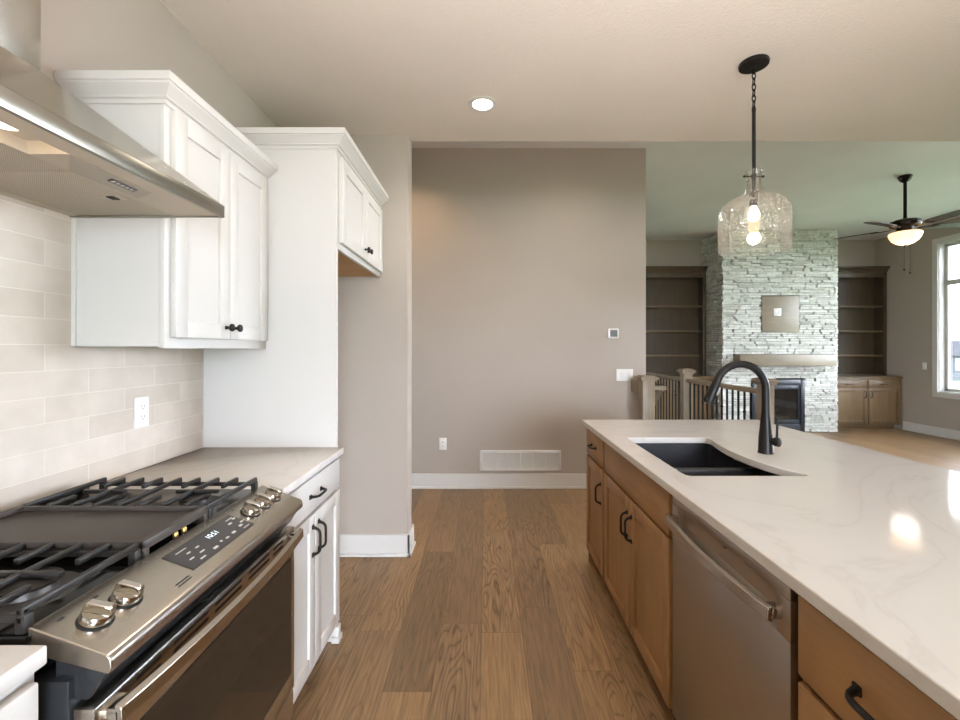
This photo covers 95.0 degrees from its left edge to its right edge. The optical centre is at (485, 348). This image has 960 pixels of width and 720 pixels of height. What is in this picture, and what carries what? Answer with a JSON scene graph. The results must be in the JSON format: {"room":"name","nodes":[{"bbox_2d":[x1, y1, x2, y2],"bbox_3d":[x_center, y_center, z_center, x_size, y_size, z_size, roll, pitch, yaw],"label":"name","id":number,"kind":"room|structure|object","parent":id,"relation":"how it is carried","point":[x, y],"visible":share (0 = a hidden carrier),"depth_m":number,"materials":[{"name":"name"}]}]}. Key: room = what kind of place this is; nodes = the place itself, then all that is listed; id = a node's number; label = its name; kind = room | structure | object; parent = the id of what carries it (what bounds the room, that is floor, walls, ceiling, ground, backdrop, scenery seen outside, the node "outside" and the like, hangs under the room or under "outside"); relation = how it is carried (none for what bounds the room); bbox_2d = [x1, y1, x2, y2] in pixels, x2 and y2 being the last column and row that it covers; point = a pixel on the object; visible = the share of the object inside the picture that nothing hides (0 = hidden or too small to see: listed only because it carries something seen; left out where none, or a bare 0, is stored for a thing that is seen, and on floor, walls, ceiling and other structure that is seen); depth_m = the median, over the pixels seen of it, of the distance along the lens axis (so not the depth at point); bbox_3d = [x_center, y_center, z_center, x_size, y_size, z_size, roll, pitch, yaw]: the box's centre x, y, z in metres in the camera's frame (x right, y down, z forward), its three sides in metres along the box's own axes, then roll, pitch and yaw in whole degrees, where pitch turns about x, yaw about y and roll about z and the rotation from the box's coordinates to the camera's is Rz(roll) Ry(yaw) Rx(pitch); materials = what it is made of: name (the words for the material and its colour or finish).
{"room":"kitchen","nodes":[
{"label":"kitchen","id":0,"kind":"room"},
{"bbox_2d":[41,0,277,486],"bbox_3d":[-1.395,-0.025,-0.235,0.120,2.800,6.330,0,0,0],"label":"wall","id":1,"kind":"structure","parent":0,"point":[75,34],"depth_m":1.68,"materials":[{"name":"beige paint"}]},
{"bbox_2d":[0,194,202,511],"bbox_3d":[-1.330,-0.013,0.833,0.008,0.945,2.465,0,0,0],"label":"tile backsplash","id":2,"kind":"structure","parent":1,"relation":"attached to","point":[67,411],"depth_m":1.37,"materials":[{"name":"white tile"}]},
{"bbox_2d":[134,396,148,428],"bbox_3d":[-1.322,0.242,1.690,0.009,0.115,0.070,0,0,0],"label":"wall outlet","id":3,"kind":"object","parent":2,"relation":"attached to","point":[141,404],"visible":1,"depth_m":1.68,"materials":[{"name":"white plastic"}]},
{"bbox_2d":[139,403,145,410],"bbox_3d":[-1.319,0.223,1.690,0.003,0.029,0.034,0,0,0],"label":"receptacle","id":4,"kind":"object","parent":3,"relation":"attached to","point":[142,406],"depth_m":1.69,"materials":[{"name":"white plastic"}]},
{"bbox_2d":[139,413,145,421],"bbox_3d":[-1.319,0.262,1.690,0.003,0.029,0.034,0,0,0],"label":"receptacle","id":5,"kind":"object","parent":3,"relation":"attached to","point":[142,416],"depth_m":1.69,"materials":[{"name":"white plastic"}]},
{"bbox_2d":[0,0,224,217],"bbox_3d":[-1.085,-0.921,1.033,0.495,1.004,0.756,0,0,0],"label":"range hood","id":6,"kind":"object","parent":1,"relation":"attached to","point":[58,154],"visible":1,"depth_m":1.07,"materials":[{"name":"silver metal"}]},
{"bbox_2d":[0,122,18,130],"bbox_3d":[-0.960,-0.448,0.875,0.048,0.004,0.048,0,0,0],"label":"lamp","id":7,"kind":"object","parent":6,"relation":"on","point":[3,127],"depth_m":0.89,"materials":[{"name":"white"}]},
{"bbox_2d":[54,70,277,348],"bbox_3d":[-1.155,-0.431,1.710,0.358,0.859,0.704,0,0,0],"label":"upper cabinet","id":8,"kind":"object","parent":1,"relation":"attached to","point":[136,282],"visible":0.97,"depth_m":1.43,"materials":[{"name":"white paint"}]},
{"bbox_2d":[338,135,411,533],"bbox_3d":[-1.461,-0.305,3.009,1.878,3.360,0.158,0,0,0],"label":"wall","id":9,"kind":"structure","parent":0,"point":[375,314],"depth_m":2.93,"materials":[{"name":"beige paint"}]},
{"bbox_2d":[340,524,415,556],"bbox_3d":[-0.915,1.302,3.006,0.840,0.145,0.207,0,0,0],"label":"baseboard","id":10,"kind":"structure","parent":9,"relation":"attached to","point":[351,545],"depth_m":2.91,"materials":[{"name":"white wood"}]},
{"bbox_2d":[412,148,645,473],"bbox_3d":[-0.410,-0.305,6.200,3.980,3.360,3.700,0,0,0],"label":"wall","id":11,"kind":"structure","parent":0,"point":[524,260],"depth_m":4.35,"materials":[{"name":"beige paint"}]},
{"bbox_2d":[439,438,446,449],"bbox_3d":[-0.425,0.937,4.346,0.072,0.118,0.009,0,0,0],"label":"wall outlet","id":12,"kind":"object","parent":11,"relation":"attached to","point":[442,441],"visible":1,"depth_m":4.34,"materials":[{"name":"white plastic"}]},
{"bbox_2d":[412,474,585,488],"bbox_3d":[-0.410,1.302,4.337,3.980,0.145,0.027,0,0,0],"label":"baseboard","id":13,"kind":"structure","parent":11,"relation":"attached to","point":[419,481],"depth_m":4.33,"materials":[{"name":"white wood"}]},
{"bbox_2d":[480,450,560,470],"bbox_3d":[0.340,1.100,4.344,0.803,0.202,0.012,0,0,0],"label":"air vent","id":14,"kind":"object","parent":11,"relation":"in","point":[490,460],"visible":1,"depth_m":4.34,"materials":[{"name":"white plastic"}]},
{"bbox_2d":[608,328,618,337],"bbox_3d":[1.257,-0.153,4.338,0.102,0.098,0.024,0,0,0],"label":"thermostat","id":15,"kind":"object","parent":11,"relation":"attached to","point":[612,332],"visible":1,"depth_m":4.33,"materials":[{"name":"white plastic"}]},
{"bbox_2d":[616,369,632,380],"bbox_3d":[1.371,0.257,4.346,0.165,0.118,0.009,0,0,0],"label":"light switch","id":16,"kind":"object","parent":11,"relation":"attached to","point":[621,374],"visible":0.94,"depth_m":4.34,"materials":[{"name":"white plastic"}]},
{"bbox_2d":[160,0,959,140],"bbox_3d":[2.435,-1.485,-0.240,9.670,0.120,6.520,0,0,0],"label":"ceiling","id":17,"kind":"structure","parent":0,"point":[554,70],"depth_m":2.22,"materials":[{"name":"white paint"}]},
{"bbox_2d":[468,96,496,112],"bbox_3d":[-0.020,-1.422,2.560,0.170,0.006,0.170,0,0,0],"label":"recessed light","id":18,"kind":"object","parent":17,"relation":"in","point":[482,104],"visible":1,"depth_m":2.56,"materials":[{"name":"white"}]},
{"bbox_2d":[718,54,791,256],"bbox_3d":[1.333,-0.958,2.190,0.319,0.934,0.319,0,0,0],"label":"pendant light","id":19,"kind":"object","parent":17,"relation":"hanging from","point":[753,64],"visible":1,"depth_m":2.18,"materials":[{"name":"black metal"}]},
{"bbox_2d":[748,191,759,221],"bbox_3d":[1.333,-0.710,2.190,0.054,0.150,0.054,0,0,0],"label":"bulb","id":20,"kind":"object","parent":19,"relation":"attached to","point":[754,194],"depth_m":2.17,"materials":[{"name":"clear"}]},
{"bbox_2d":[293,428,959,719],"bbox_3d":[2.370,1.500,2.325,9.540,0.250,11.450,0,0,0],"label":"floor","id":21,"kind":"structure","parent":0,"point":[498,609],"depth_m":2.20,"materials":[{"name":"brown wood"}]},
{"bbox_2d":[0,673,37,719],"bbox_3d":[-0.990,0.933,0.352,0.687,0.883,0.664,0,0,0],"label":"base cabinet","id":22,"kind":"object","parent":21,"relation":"on","point":[20,702],"visible":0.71,"depth_m":0.65,"materials":[{"name":"white paint"}]},
{"bbox_2d":[0,645,46,695],"bbox_3d":[-1.004,0.476,0.243,0.641,0.030,0.887,0,0,0],"label":"countertop","id":23,"kind":"structure","parent":22,"relation":"on","point":[17,662],"depth_m":0.66,"materials":[{"name":"stone"}]},
{"bbox_2d":[0,477,302,719],"bbox_3d":[-0.947,0.896,1.075,0.752,0.958,0.747,0,0,0],"label":"gas range","id":24,"kind":"object","parent":21,"relation":"on","point":[157,603],"visible":0.99,"depth_m":0.97,"materials":[{"name":"silver metal"}]},
{"bbox_2d":[0,487,250,644],"bbox_3d":[-1.029,0.459,1.074,0.588,0.031,0.744,0,0,0],"label":"cooktop","id":25,"kind":"object","parent":24,"relation":"in","point":[24,525],"depth_m":1.02,"materials":[{"name":"black metal"}]},
{"bbox_2d":[202,127,388,643],"bbox_3d":[-0.990,0.180,2.469,0.688,2.389,0.913,0,0,0],"label":"tall cabinet","id":26,"kind":"object","parent":21,"relation":"on","point":[325,200],"visible":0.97,"depth_m":2.07,"materials":[{"name":"white paint"}]},
{"bbox_2d":[286,458,339,703],"bbox_3d":[-0.990,0.933,1.760,0.687,0.883,0.608,0,0,0],"label":"base cabinet","id":27,"kind":"object","parent":21,"relation":"on","point":[317,554],"visible":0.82,"depth_m":1.75,"materials":[{"name":"white paint"}]},
{"bbox_2d":[89,447,342,493],"bbox_3d":[-0.997,0.476,1.758,0.657,0.030,0.613,0,0,0],"label":"countertop","id":28,"kind":"structure","parent":27,"relation":"on","point":[286,469],"depth_m":1.74,"materials":[{"name":"stone"}]},
{"bbox_2d":[588,551,593,561],"bbox_3d":[1.052,0.933,1.431,0.775,0.883,2.862,0,0,0],"label":"panel","id":29,"kind":"object","parent":21,"relation":"on","point":[590,559],"visible":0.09,"depth_m":2.85,"materials":[{"name":"brown wood"}]},
{"bbox_2d":[586,429,606,579],"bbox_3d":[1.016,0.933,2.632,0.809,0.883,0.424,0,0,0],"label":"base cabinet","id":30,"kind":"object","parent":21,"relation":"on","point":[595,471],"visible":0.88,"depth_m":2.61,"materials":[{"name":"brown wood"}]},
{"bbox_2d":[604,443,672,708],"bbox_3d":[1.016,0.933,1.982,0.809,0.883,0.872,0,0,0],"label":"base cabinet","id":31,"kind":"object","parent":21,"relation":"on","point":[638,541],"visible":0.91,"depth_m":1.84,"materials":[{"name":"brown wood"}]},
{"bbox_2d":[582,420,959,719],"bbox_3d":[1.196,0.476,1.312,1.147,0.030,3.123,0,0,0],"label":"countertop","id":32,"kind":"structure","parent":31,"relation":"on","point":[868,538],"depth_m":1.16,"materials":[{"name":"stone"}]},
{"bbox_2d":[635,443,779,475],"bbox_3d":[0.950,0.597,1.945,0.500,0.212,0.746,0,0,0],"label":"sink","id":33,"kind":"object","parent":32,"relation":"in","point":[690,459],"visible":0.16,"depth_m":2.29,"materials":[{"name":"black stone"}]},
{"bbox_2d":[703,361,781,454],"bbox_3d":[1.123,0.256,1.935,0.322,0.410,0.092,0,0,0],"label":"faucet","id":34,"kind":"object","parent":32,"relation":"on","point":[766,441],"visible":1,"depth_m":1.94,"materials":[{"name":"black metal"}]},
{"bbox_2d":[631,375,665,419],"bbox_3d":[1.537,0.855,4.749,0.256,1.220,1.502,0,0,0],"label":"newel post","id":35,"kind":"object","parent":21,"relation":"on","point":[644,386],"visible":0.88,"depth_m":4.02,"materials":[{"name":"brown wood"}]},
{"bbox_2d":[656,376,714,419],"bbox_3d":[3.275,0.925,7.759,1.250,0.900,0.572,0,0,0],"label":"railing","id":36,"kind":"object","parent":21,"relation":"on","point":[705,378],"visible":0.28,"depth_m":7.52,"materials":[{"name":"brown wood"}]},
{"bbox_2d":[646,266,707,375],"bbox_3d":[3.275,-0.492,7.888,1.250,1.930,0.315,0,0,0],"label":"bookcase","id":37,"kind":"object","parent":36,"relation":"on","point":[675,295],"visible":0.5,"depth_m":8.03,"materials":[{"name":"brown wood"}]},
{"bbox_2d":[646,369,779,423],"bbox_3d":[2.120,0.792,5.224,0.148,1.165,3.900,0,0,0],"label":"stair railing","id":38,"kind":"object","parent":21,"relation":"on","point":[686,383],"visible":0.35,"depth_m":4.38,"materials":[{"name":"brown wood"}]},
{"bbox_2d":[665,496,802,719],"bbox_3d":[0.921,0.937,1.236,0.658,0.876,0.608,0,0,0],"label":"dishwasher","id":39,"kind":"object","parent":21,"relation":"on","point":[735,623],"visible":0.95,"depth_m":1.18,"materials":[{"name":"silver metal"}]},
{"bbox_2d":[700,230,837,431],"bbox_3d":[4.877,-0.304,7.567,1.937,3.358,0.955,0,0,0],"label":"fireplace","id":40,"kind":"object","parent":21,"relation":"on","point":[798,348],"visible":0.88,"depth_m":7.30,"materials":[{"name":"stacked ledger stone"},{"name":"oak"}]},
{"bbox_2d":[774,308,780,315],"bbox_3d":[4.825,-0.610,7.283,0.125,0.125,0.009,0,0,0],"label":"outlet","id":41,"kind":"object","parent":40,"relation":"attached to","point":[777,311],"visible":1,"depth_m":7.28,"materials":[{"name":"white plastic"}]},
{"bbox_2d":[836,376,902,428],"bbox_3d":[6.482,0.925,7.759,1.245,0.900,0.572,0,0,0],"label":"base cabinet","id":42,"kind":"object","parent":21,"relation":"on","point":[864,402],"visible":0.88,"depth_m":7.52,"materials":[{"name":"brown wood"}]},
{"bbox_2d":[835,266,889,375],"bbox_3d":[6.482,-0.492,7.888,1.245,1.930,0.315,0,0,0],"label":"bookcase","id":43,"kind":"object","parent":42,"relation":"on","point":[862,290],"visible":0.54,"depth_m":8.03,"materials":[{"name":"brown wood"}]},
{"bbox_2d":[798,595,957,719],"bbox_3d":[1.013,0.933,0.698,0.813,0.883,0.455,0,0,0],"label":"base cabinet","id":44,"kind":"object","parent":21,"relation":"on","point":[843,679],"visible":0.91,"depth_m":0.79,"materials":[{"name":"brown wood"}]},
{"bbox_2d":[412,141,959,240],"bbox_3d":[2.435,-2.045,5.550,9.670,0.120,5.300,0,0,0],"label":"ceiling","id":45,"kind":"structure","parent":0,"point":[841,186],"depth_m":5.18,"materials":[{"name":"white paint"}]},
{"bbox_2d":[833,174,959,273],"bbox_3d":[4.816,-1.422,5.000,1.283,1.126,1.236,0,0,0],"label":"ceiling fan","id":46,"kind":"object","parent":45,"relation":"hanging from","point":[905,234],"visible":1,"depth_m":4.97,"materials":[{"name":"brown metal"}]},
{"bbox_2d":[646,241,874,265],"bbox_3d":[4.365,-0.305,8.125,5.810,3.360,0.150,0,0,0],"label":"wall","id":47,"kind":"structure","parent":0,"point":[658,253],"depth_m":8.05,"materials":[{"name":"beige paint"}]},
{"bbox_2d":[875,217,959,430],"bbox_3d":[7.195,-0.305,2.275,0.150,3.360,11.550,0,0,0],"label":"wall","id":48,"kind":"structure","parent":0,"point":[909,296],"depth_m":7.33,"materials":[{"name":"beige paint"}]},
{"bbox_2d":[922,362,926,369],"bbox_3d":[7.115,0.275,7.140,0.009,0.118,0.072,0,0,0],"label":"light switch","id":49,"kind":"object","parent":48,"relation":"attached to","point":[924,364],"visible":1,"depth_m":7.13,"materials":[{"name":"white plastic"}]},
{"bbox_2d":[902,421,959,440],"bbox_3d":[7.106,1.302,2.050,0.027,0.145,10.900,0,0,0],"label":"baseboard","id":50,"kind":"structure","parent":48,"relation":"attached to","point":[914,427],"depth_m":7.00,"materials":[{"name":"white wood"}]},
{"bbox_2d":[932,233,959,399],"bbox_3d":[7.185,-0.490,5.935,0.170,2.500,2.140,0,0,0],"label":"window","id":51,"kind":"structure","parent":48,"relation":"in","point":[945,250],"depth_m":6.88,"materials":[{"name":"white"}]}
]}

